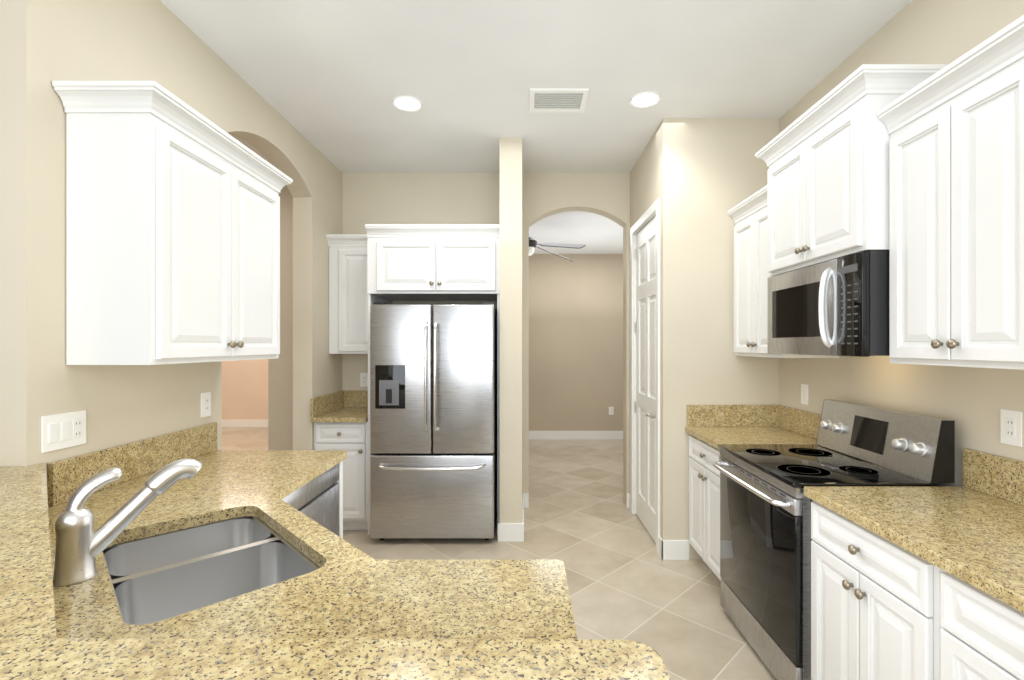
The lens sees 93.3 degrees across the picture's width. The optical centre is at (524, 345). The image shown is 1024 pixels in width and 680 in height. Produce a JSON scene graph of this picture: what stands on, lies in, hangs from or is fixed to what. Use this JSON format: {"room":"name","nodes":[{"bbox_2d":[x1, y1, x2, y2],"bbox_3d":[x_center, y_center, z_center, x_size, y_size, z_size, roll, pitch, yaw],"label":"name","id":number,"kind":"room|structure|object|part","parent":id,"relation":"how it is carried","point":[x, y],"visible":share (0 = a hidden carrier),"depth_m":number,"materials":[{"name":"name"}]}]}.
{"room":"kitchen","nodes":[
{"label":"kitchen","id":0,"kind":"room"},
{"bbox_2d":[0,0,341,489],"bbox_3d":[-1.725,-0.045,3.060,0.150,3.030,2.920,0,0,0],"label":"wall","id":1,"kind":"structure","parent":0,"point":[44,44],"depth_m":1.87,"materials":[{"name":"beige paint"}]},
{"bbox_2d":[41,410,85,452],"bbox_3d":[-1.645,0.305,1.730,0.008,0.125,0.165,0,0,0],"label":"light switch","id":2,"kind":"object","parent":1,"relation":"attached to","point":[62,431],"visible":1,"depth_m":1.72,"materials":[{"name":"white plastic"}]},
{"bbox_2d":[52,81,292,364],"bbox_3d":[-1.468,-0.426,2.185,0.355,0.992,1.004,0,0,0],"label":"upper cabinet","id":3,"kind":"object","parent":1,"relation":"attached to","point":[172,229],"visible":1,"depth_m":1.76,"materials":[{"name":"white wood"}]},
{"bbox_2d":[201,392,210,417],"bbox_3d":[-1.645,0.305,2.495,0.008,0.125,0.075,0,0,0],"label":"electrical outlet","id":4,"kind":"object","parent":1,"relation":"attached to","point":[205,404],"visible":1,"depth_m":2.49,"materials":[{"name":"white plastic"}]},
{"bbox_2d":[222,359,267,419],"bbox_3d":[-4.500,-0.045,8.775,5.399,3.030,0.150,0,0,0],"label":"wall","id":5,"kind":"structure","parent":0,"point":[244,389],"depth_m":8.70,"materials":[{"name":"beige paint"}]},
{"bbox_2d":[222,420,267,426],"bbox_3d":[-4.405,1.403,8.693,5.190,0.135,0.013,0,0,0],"label":"baseboard","id":6,"kind":"structure","parent":5,"relation":"attached to","point":[225,423],"depth_m":8.69,"materials":[{"name":"white wood"}]},
{"bbox_2d":[268,173,629,507],"bbox_3d":[-0.210,-0.045,4.445,4.220,3.030,0.150,0,0,0],"label":"wall","id":7,"kind":"structure","parent":0,"point":[420,198],"depth_m":4.37,"materials":[{"name":"beige paint"}]},
{"bbox_2d":[326,234,367,353],"bbox_3d":[-1.458,-0.426,4.189,0.477,0.992,0.355,0,0,0],"label":"upper cabinet","id":8,"kind":"object","parent":7,"relation":"attached to","point":[348,314],"visible":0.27,"depth_m":4.04,"materials":[{"name":"white wood"}]},
{"bbox_3d":[-1.401,-0.378,4.052,0.318,0.855,0.020,0,0,0],"label":"door","id":9,"kind":"part","parent":8,"relation":"part of","materials":[{"name":"white wood"}]},
{"bbox_2d":[360,373,367,386],"bbox_3d":[-1.450,0.310,4.365,0.075,0.125,0.008,0,0,0],"label":"outlet","id":10,"kind":"object","parent":7,"relation":"attached to","point":[363,379],"visible":0.85,"depth_m":4.36,"materials":[{"name":"white plastic"}]},
{"bbox_2d":[222,427,776,679],"bbox_3d":[-2.000,1.495,3.425,10.400,0.050,10.850,0,0,0],"label":"floor","id":11,"kind":"structure","parent":0,"point":[584,524],"depth_m":3.35,"materials":[{"name":"tile"}]},
{"bbox_2d":[54,450,346,461],"bbox_3d":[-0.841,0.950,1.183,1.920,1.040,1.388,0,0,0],"label":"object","id":12,"kind":"structure","parent":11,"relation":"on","point":[113,455],"depth_m":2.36,"materials":[{"name":"stone"}]},
{"bbox_2d":[0,462,670,679],"bbox_3d":[-0.902,0.415,0.968,2.156,0.030,1.385,0,0,0],"label":"countertop","id":13,"kind":"structure","parent":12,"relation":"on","point":[219,577],"depth_m":1.03,"materials":[{"name":"beige stone"}]},
{"bbox_2d":[53,458,201,585],"bbox_3d":[-0.992,0.430,1.225,0.297,0.251,0.074,0,0,-42],"label":"faucet","id":14,"kind":"object","parent":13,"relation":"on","point":[80,545],"visible":1,"depth_m":1.16,"materials":[{"name":"silver metal"}]},
{"bbox_2d":[281,463,338,535],"bbox_3d":[-1.279,1.034,2.192,0.642,0.871,0.612,0,0,0],"label":"dishwasher","id":15,"kind":"object","parent":11,"relation":"on","point":[316,499],"visible":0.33,"depth_m":2.29,"materials":[{"name":"grey metal"}]},
{"bbox_2d":[311,390,367,529],"bbox_3d":[-1.433,0.938,4.042,0.427,1.063,0.653,0,0,0],"label":"base cabinet","id":16,"kind":"object","parent":11,"relation":"on","point":[339,419],"visible":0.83,"depth_m":3.75,"materials":[{"name":"white wood"}]},
{"bbox_2d":[311,390,367,422],"bbox_3d":[-1.435,0.499,4.042,0.425,0.186,0.653,0,0,0],"label":"countertop","id":17,"kind":"structure","parent":16,"relation":"on","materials":[{"name":"stone"}]},
{"bbox_2d":[365,224,499,534],"bbox_3d":[-0.679,0.274,4.021,1.072,2.391,0.690,0,0,0],"label":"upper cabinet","id":18,"kind":"object","parent":11,"relation":"on","point":[433,262],"visible":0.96,"depth_m":3.71,"materials":[{"name":"white"}]},
{"bbox_2d":[370,302,496,539],"bbox_3d":[-0.684,0.575,3.916,0.912,1.790,0.868,0,0,0],"label":"fridge","id":19,"kind":"object","parent":11,"relation":"on","point":[433,420],"visible":1,"depth_m":3.56,"materials":[{"name":"grey metal"}]},
{"bbox_3d":[-0.990,0.305,3.554,0.220,0.320,0.004,0,0,0],"label":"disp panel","id":20,"kind":"part","parent":19,"relation":"part of","materials":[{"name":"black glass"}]},
{"bbox_3d":[-0.914,0.248,3.594,0.452,1.100,0.077,0,0,0],"label":"door","id":21,"kind":"part","parent":19,"relation":"part of","materials":[{"name":"silver metal"}]},
{"bbox_3d":[-0.684,1.117,3.594,0.912,0.615,0.077,0,0,0],"label":"drawer","id":22,"kind":"part","parent":19,"relation":"part of","materials":[{"name":"silver metal"}]},
{"bbox_3d":[-0.454,0.248,3.594,0.452,1.100,0.077,0,0,0],"label":"door","id":23,"kind":"part","parent":19,"relation":"part of","materials":[{"name":"silver metal"}]},
{"bbox_2d":[689,437,720,581],"bbox_3d":[1.431,1.032,2.998,0.629,0.876,0.634,0,0,0],"label":"base cabinet","id":24,"kind":"object","parent":11,"relation":"on","point":[704,479],"depth_m":3.00,"materials":[{"name":"white wood"}]},
{"bbox_2d":[685,425,820,448],"bbox_3d":[1.424,0.574,3.000,0.648,0.036,0.637,0,0,0],"label":"countertop","id":25,"kind":"structure","parent":24,"relation":"on","point":[714,435],"depth_m":3.02,"materials":[{"name":"beige stone"}]},
{"bbox_2d":[713,399,955,679],"bbox_3d":[1.377,0.874,2.295,0.738,1.152,0.758,0,0,0],"label":"range","id":26,"kind":"object","parent":11,"relation":"on","point":[765,539],"visible":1,"depth_m":2.15,"materials":[{"name":"silver metal"}]},
{"bbox_3d":[1.041,0.645,2.295,0.065,0.023,0.692,0,0,0],"label":"handle","id":27,"kind":"part","parent":26,"relation":"part of","materials":[{"name":"silver metal"}]},
{"bbox_3d":[1.092,1.359,2.295,0.024,0.153,0.748,0,0,0],"label":"drawer","id":28,"kind":"part","parent":26,"relation":"part of","materials":[{"name":"silver metal"}]},
{"bbox_3d":[1.091,0.978,2.295,0.026,0.595,0.748,0,0,0],"label":"door","id":29,"kind":"part","parent":26,"relation":"part of","materials":[{"name":"black glass"}]},
{"bbox_2d":[717,444,931,487],"bbox_3d":[1.341,0.556,2.295,0.549,0.020,0.758,0,0,0],"label":"cooktop","id":30,"kind":"object","parent":26,"relation":"in","point":[789,465],"depth_m":2.18,"materials":[{"name":"black glass"}]},
{"bbox_2d":[808,497,920,679],"bbox_3d":[1.431,1.032,1.617,0.629,0.876,0.586,0,0,0],"label":"base cabinet","id":31,"kind":"object","parent":11,"relation":"on","point":[917,582],"depth_m":1.61,"materials":[{"name":"white wood"}]},
{"bbox_2d":[804,485,1023,616],"bbox_3d":[1.424,0.574,0.731,0.648,0.036,2.353,0,0,0],"label":"countertop","id":32,"kind":"structure","parent":31,"relation":"on","point":[975,537],"depth_m":1.49,"materials":[{"name":"beige stone"}]},
{"bbox_2d":[921,561,1023,679],"bbox_3d":[1.431,1.032,1.029,0.629,0.876,0.590,0,0,0],"label":"base cabinet","id":33,"kind":"object","parent":11,"relation":"on","point":[966,634],"depth_m":1.23,"materials":[{"name":"white wood"}]},
{"bbox_2d":[500,138,522,522],"bbox_3d":[-0.105,-0.045,3.999,0.170,3.030,0.739,0,0,0],"label":"wall","id":34,"kind":"structure","parent":0,"point":[511,332],"depth_m":3.63,"materials":[{"name":"beige paint"}]},
{"bbox_2d":[521,493,527,541],"bbox_3d":[0.000,1.403,3.992,0.040,0.135,0.752,0,0,0],"label":"baseboard","id":35,"kind":"structure","parent":34,"relation":"attached to","point":[525,495],"depth_m":3.96,"materials":[{"name":"white wood"}]},
{"bbox_2d":[160,0,911,172],"bbox_3d":[-2.650,-1.585,3.425,9.100,0.050,10.850,0,0,0],"label":"ceiling","id":36,"kind":"structure","parent":0,"point":[329,80],"depth_m":2.69,"materials":[{"name":"white paint"}]},
{"bbox_2d":[392,95,422,111],"bbox_3d":[-0.755,-1.554,3.110,0.192,0.012,0.192,0,0,0],"label":"recessed light","id":37,"kind":"object","parent":36,"relation":"in","point":[407,103],"visible":1,"depth_m":3.10,"materials":[{"name":"white"}]},
{"bbox_2d":[529,88,588,112],"bbox_3d":[0.210,-1.552,3.070,0.360,0.014,0.280,0,0,0],"label":"ceiling vent","id":38,"kind":"object","parent":36,"relation":"in","point":[558,100],"visible":0.98,"depth_m":3.06,"materials":[{"name":"white metal"}]},
{"bbox_2d":[630,91,660,107],"bbox_3d":[0.762,-1.554,3.060,0.192,0.012,0.192,0,0,0],"label":"recessed light","id":39,"kind":"object","parent":36,"relation":"in","point":[646,99],"visible":1,"depth_m":3.05,"materials":[{"name":"white"}]},
{"bbox_2d":[529,254,622,430],"bbox_3d":[0.700,-0.045,7.625,5.000,3.030,0.150,0,0,0],"label":"wall","id":40,"kind":"structure","parent":0,"point":[576,345],"depth_m":7.55,"materials":[{"name":"beige paint"}]},
{"bbox_2d":[529,431,622,439],"bbox_3d":[0.635,1.403,7.543,4.830,0.135,0.013,0,0,0],"label":"baseboard","id":41,"kind":"structure","parent":40,"relation":"attached to","point":[533,435],"depth_m":7.54,"materials":[{"name":"white wood"}]},
{"bbox_2d":[609,407,613,414],"bbox_3d":[1.350,1.020,7.546,0.075,0.125,0.006,0,0,0],"label":"outlet","id":42,"kind":"object","parent":40,"relation":"attached to","point":[612,408],"visible":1,"depth_m":7.54,"materials":[{"name":"white plastic"}]},
{"bbox_2d":[529,211,622,253],"bbox_3d":[0.700,-1.480,6.111,5.000,0.100,3.179,0,0,0],"label":"ceiling","id":43,"kind":"structure","parent":0,"point":[596,233],"depth_m":6.17,"materials":[{"name":"white paint"}]},
{"bbox_2d":[529,237,585,261],"bbox_3d":[-0.009,-1.214,5.386,1.302,0.429,1.336,0,0,0],"label":"ceiling fan","id":44,"kind":"object","parent":43,"relation":"hanging from","point":[533,243],"visible":0.23,"depth_m":5.27,"materials":[{"name":"black"}]},
{"bbox_2d":[630,118,680,539],"bbox_3d":[1.010,-0.045,3.845,0.120,3.030,1.049,0,0,0],"label":"wall","id":45,"kind":"structure","parent":0,"point":[655,173],"depth_m":3.32,"materials":[{"name":"beige paint"}]},
{"bbox_2d":[630,198,659,553],"bbox_3d":[1.002,0.217,3.830,0.137,2.505,0.890,0,0,0],"label":"door frame","id":46,"kind":"structure","parent":45,"relation":"attached to","point":[646,217],"depth_m":4.13,"materials":[{"name":"white wood"}]},
{"bbox_2d":[635,216,655,542],"bbox_3d":[0.953,0.252,3.830,0.094,2.413,0.750,0,0,0],"label":"pantry door","id":47,"kind":"structure","parent":45,"relation":"in","point":[645,329],"depth_m":3.83,"materials":[{"name":"white wood"}]},
{"bbox_3d":[0.936,-0.130,3.849,0.058,1.420,0.708,0,0,0],"label":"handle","id":48,"kind":"part","parent":47,"relation":"part of","materials":[{"name":"white wood"}]},
{"bbox_2d":[681,118,778,558],"bbox_3d":[1.409,-0.045,3.380,0.679,3.030,0.120,0,0,0],"label":"wall","id":49,"kind":"structure","parent":0,"point":[724,169],"depth_m":3.32,"materials":[{"name":"beige paint"}]},
{"bbox_2d":[687,405,776,424],"bbox_3d":[1.429,0.480,3.308,0.638,0.150,0.020,0,0,0],"label":"backsplash","id":50,"kind":"structure","parent":49,"relation":"attached to","point":[696,414],"depth_m":3.30,"materials":[{"name":"beige stone"}]},
{"bbox_2d":[779,0,1023,485],"bbox_3d":[1.825,-0.045,0.720,0.150,3.030,5.440,0,0,0],"label":"wall","id":51,"kind":"structure","parent":0,"point":[971,402],"depth_m":2.11,"materials":[{"name":"beige paint"}]},
{"bbox_2d":[731,188,839,357],"bbox_3d":[1.585,-0.426,2.998,0.324,0.992,0.635,0,0,0],"label":"upper cabinet","id":52,"kind":"object","parent":51,"relation":"attached to","point":[750,288],"depth_m":3.04,"materials":[{"name":"white wood"}]},
{"bbox_2d":[801,384,808,404],"bbox_3d":[1.745,0.305,3.015,0.008,0.125,0.075,0,0,0],"label":"light switch","id":53,"kind":"object","parent":51,"relation":"attached to","point":[805,394],"visible":1,"depth_m":3.00,"materials":[{"name":"white plastic"}]},
{"bbox_2d":[763,67,938,278],"bbox_3d":[1.540,-0.731,2.296,0.414,0.702,0.766,0,0,0],"label":"upper cabinet","id":54,"kind":"object","parent":51,"relation":"attached to","point":[823,191],"depth_m":2.09,"materials":[{"name":"white wood"}]},
{"bbox_2d":[768,251,889,356],"bbox_3d":[1.515,-0.166,2.295,0.462,0.421,0.752,0,0,0],"label":"microwave","id":55,"kind":"object","parent":54,"relation":"attached to","point":[838,307],"visible":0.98,"depth_m":2.09,"materials":[{"name":"grey metal"}]},
{"bbox_3d":[1.355,-0.165,2.373,0.031,0.419,0.595,0,0,0],"label":"door","id":56,"kind":"part","parent":55,"relation":"part of","materials":[{"name":"silver metal"}]},
{"bbox_3d":[1.317,-0.166,2.111,0.066,0.352,0.018,0,0,0],"label":"handle","id":57,"kind":"part","parent":55,"relation":"part of","materials":[{"name":"white metal"}]},
{"bbox_2d":[777,405,1023,504],"bbox_3d":[1.738,0.480,1.427,0.020,0.150,3.744,0,0,0],"label":"backsplash","id":58,"kind":"structure","parent":51,"relation":"attached to","point":[1000,476],"depth_m":1.82,"materials":[{"name":"beige stone"}]},
{"bbox_2d":[883,15,1023,369],"bbox_3d":[1.585,-0.426,1.618,0.324,0.992,0.586,0,0,0],"label":"upper cabinet","id":59,"kind":"object","parent":51,"relation":"attached to","point":[916,171],"depth_m":1.58,"materials":[{"name":"white wood"}]},
{"bbox_2d":[1000,409,1022,446],"bbox_3d":[1.746,0.295,1.735,0.008,0.125,0.075,0,0,0],"label":"electrical outlet","id":60,"kind":"object","parent":51,"relation":"attached to","point":[1011,427],"visible":1,"depth_m":1.73,"materials":[{"name":"white plastic"}]}
]}

